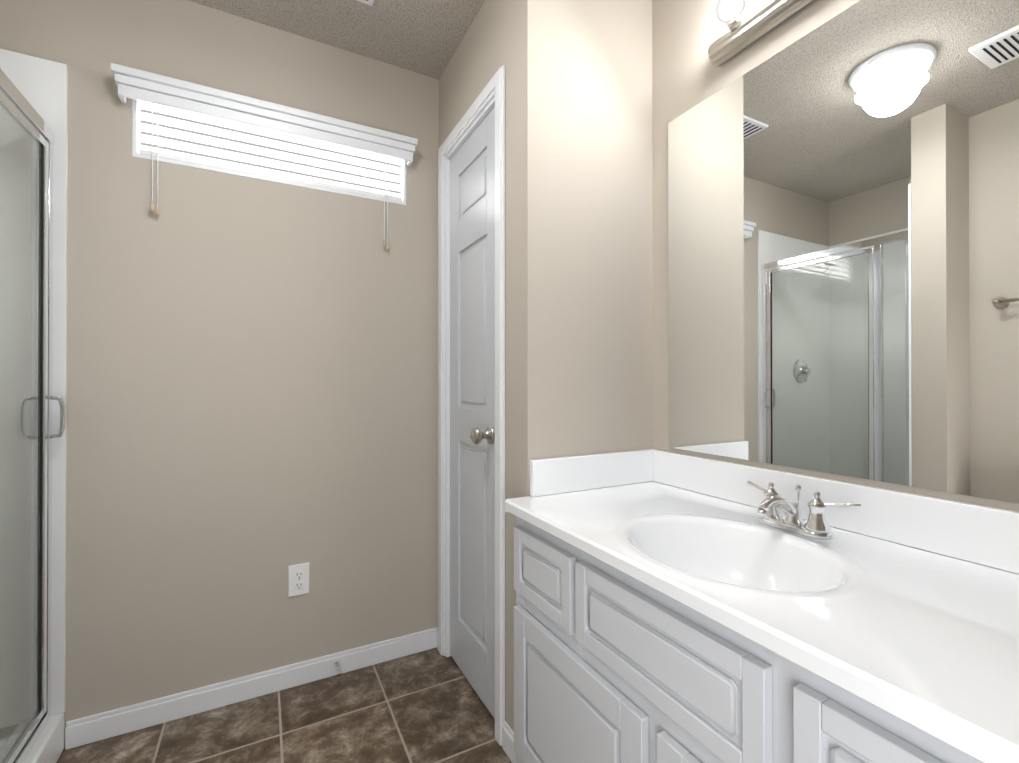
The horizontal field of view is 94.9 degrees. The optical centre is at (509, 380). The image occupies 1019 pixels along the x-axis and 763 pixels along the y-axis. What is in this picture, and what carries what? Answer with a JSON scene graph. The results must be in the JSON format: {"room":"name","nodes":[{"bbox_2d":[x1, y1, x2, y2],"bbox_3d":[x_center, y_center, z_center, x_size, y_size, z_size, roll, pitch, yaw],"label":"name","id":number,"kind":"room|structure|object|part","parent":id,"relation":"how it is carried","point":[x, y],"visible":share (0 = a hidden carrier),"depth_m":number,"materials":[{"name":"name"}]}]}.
{"room":"bathroom","nodes":[
{"label":"bathroom","id":0,"kind":"room"},
{"bbox_2d":[0,0,438,747],"bbox_3d":[-1.016,-0.081,1.715,2.750,2.446,0.120,0,0,-28],"label":"wall","id":1,"kind":"structure","parent":0,"point":[252,388],"depth_m":1.66,"materials":[{"name":"paint"}]},
{"bbox_2d":[65,627,437,749],"bbox_3d":[-0.834,1.101,1.721,1.209,0.082,0.030,0,0,-28],"label":"baseboard","id":2,"kind":"structure","parent":1,"relation":"attached to","point":[108,724],"depth_m":1.65,"materials":[{"name":"white wood"}]},
{"bbox_2d":[334,661,340,676],"bbox_3d":[-0.652,1.098,1.775,0.020,0.020,0.075,0,0,-28],"label":"door stop","id":3,"kind":"object","parent":2,"relation":"attached to","point":[336,664],"visible":1,"depth_m":1.77,"materials":[{"name":"silver metal"}]},
{"bbox_2d":[132,87,406,204],"bbox_3d":[-0.858,-0.857,1.790,0.911,0.248,0.100,0,0,-28],"label":"window","id":4,"kind":"structure","parent":1,"relation":"in","point":[136,125],"depth_m":1.66,"materials":[{"name":"white"}]},
{"bbox_2d":[111,63,417,249],"bbox_3d":[-0.836,-0.757,1.734,0.977,0.457,0.128,0,0,-28],"label":"window blind","id":5,"kind":"object","parent":4,"relation":"attached to","point":[185,121],"visible":0.96,"depth_m":1.70,"materials":[{"name":"white plastic"}]},
{"bbox_2d":[288,563,308,596],"bbox_3d":[-0.791,0.750,1.756,0.072,0.116,0.009,0,0,-28],"label":"electrical outlet plate","id":6,"kind":"object","parent":1,"relation":"attached to","point":[298,579],"visible":1,"depth_m":1.75,"materials":[{"name":"white plastic"}]},
{"bbox_2d":[56,647,511,762],"bbox_3d":[-0.229,1.166,0.217,2.750,0.060,3.495,0,0,-28],"label":"floor","id":7,"kind":"structure","parent":0,"point":[427,706],"depth_m":1.54,"materials":[{"name":"tile"}]},
{"bbox_2d":[0,49,67,762],"bbox_3d":[-1.543,0.079,0.909,0.823,2.120,0.810,0,0,-28],"label":"shower","id":8,"kind":"object","parent":7,"relation":"on","point":[33,251],"visible":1,"depth_m":1.39,"materials":[{"name":"white"}]},
{"bbox_3d":[-1.220,0.138,1.064,0.009,1.716,0.710,0,0,-28],"label":"glass","id":9,"kind":"part","parent":8,"relation":"part of","materials":[{"name":"clear glass"}]},
{"bbox_2d":[504,449,1018,762],"bbox_3d":[0.579,0.682,0.775,0.558,0.912,1.485,0,0,-28],"label":"bathroom vanity","id":10,"kind":"object","parent":7,"relation":"on","point":[671,607],"visible":1,"depth_m":0.84,"materials":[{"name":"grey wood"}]},
{"bbox_2d":[747,481,861,538],"bbox_3d":[0.592,0.283,1.022,0.148,0.094,0.252,0,0,-28],"label":"faucet","id":11,"kind":"object","parent":10,"relation":"on","point":[773,503],"visible":1,"depth_m":1.00,"materials":[{"name":"silver metal"}]},
{"bbox_2d":[188,0,484,79],"bbox_3d":[-0.229,-1.340,0.228,2.750,0.060,3.495,0,0,-28],"label":"ceiling","id":12,"kind":"structure","parent":0,"point":[424,37],"depth_m":1.71,"materials":[{"name":"beige paint"}]},
{"bbox_2d":[356,0,373,5],"bbox_3d":[-0.574,-1.297,1.474,0.309,0.012,0.162,0,0,-28],"label":"ceiling vent","id":13,"kind":"object","parent":12,"relation":"in","point":[369,2],"visible":1,"depth_m":1.59,"materials":[{"name":"white"}]},
{"bbox_2d":[439,0,507,722],"bbox_3d":[-0.102,-0.081,1.763,0.120,2.446,0.648,0,0,-28],"label":"wall","id":14,"kind":"structure","parent":0,"point":[479,59],"depth_m":1.60,"materials":[{"name":"paint"}]},
{"bbox_2d":[438,65,504,745],"bbox_3d":[-0.106,0.078,1.752,0.137,2.129,0.599,0,0,-28],"label":"door frame","id":15,"kind":"structure","parent":14,"relation":"attached to","point":[491,96],"depth_m":1.60,"materials":[{"name":"white wood"}]},
{"bbox_2d":[450,107,494,718],"bbox_3d":[-0.156,0.108,1.726,0.104,2.045,0.455,0,0,-28],"label":"closet door","id":16,"kind":"structure","parent":14,"relation":"in","point":[472,403],"depth_m":1.72,"materials":[{"name":"grey wood"}]},
{"bbox_3d":[-0.094,0.187,1.571,0.068,0.062,0.062,0,0,-28],"label":"closet door knob","id":17,"kind":"part","parent":16,"relation":"part of","materials":[{"name":"silver metal"}]},
{"bbox_2d":[508,0,652,731],"bbox_3d":[0.238,-0.082,1.508,0.484,2.446,0.120,0,0,-28],"label":"wall","id":18,"kind":"structure","parent":0,"point":[580,317],"depth_m":1.43,"materials":[{"name":"paint"}]},
{"bbox_2d":[652,0,1018,511],"bbox_3d":[1.110,-0.086,0.495,0.126,2.446,2.727,0,0,-28],"label":"wall","id":19,"kind":"structure","parent":0,"point":[843,242],"depth_m":1.04,"materials":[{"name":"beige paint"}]},
{"bbox_2d":[708,0,812,66],"bbox_3d":[0.680,-0.959,1.081,0.100,0.127,0.532,0,0,-28],"label":"sconce","id":20,"kind":"object","parent":19,"relation":"attached to","point":[755,25],"visible":1,"depth_m":1.22,"materials":[{"name":"silver metal"}]}
]}

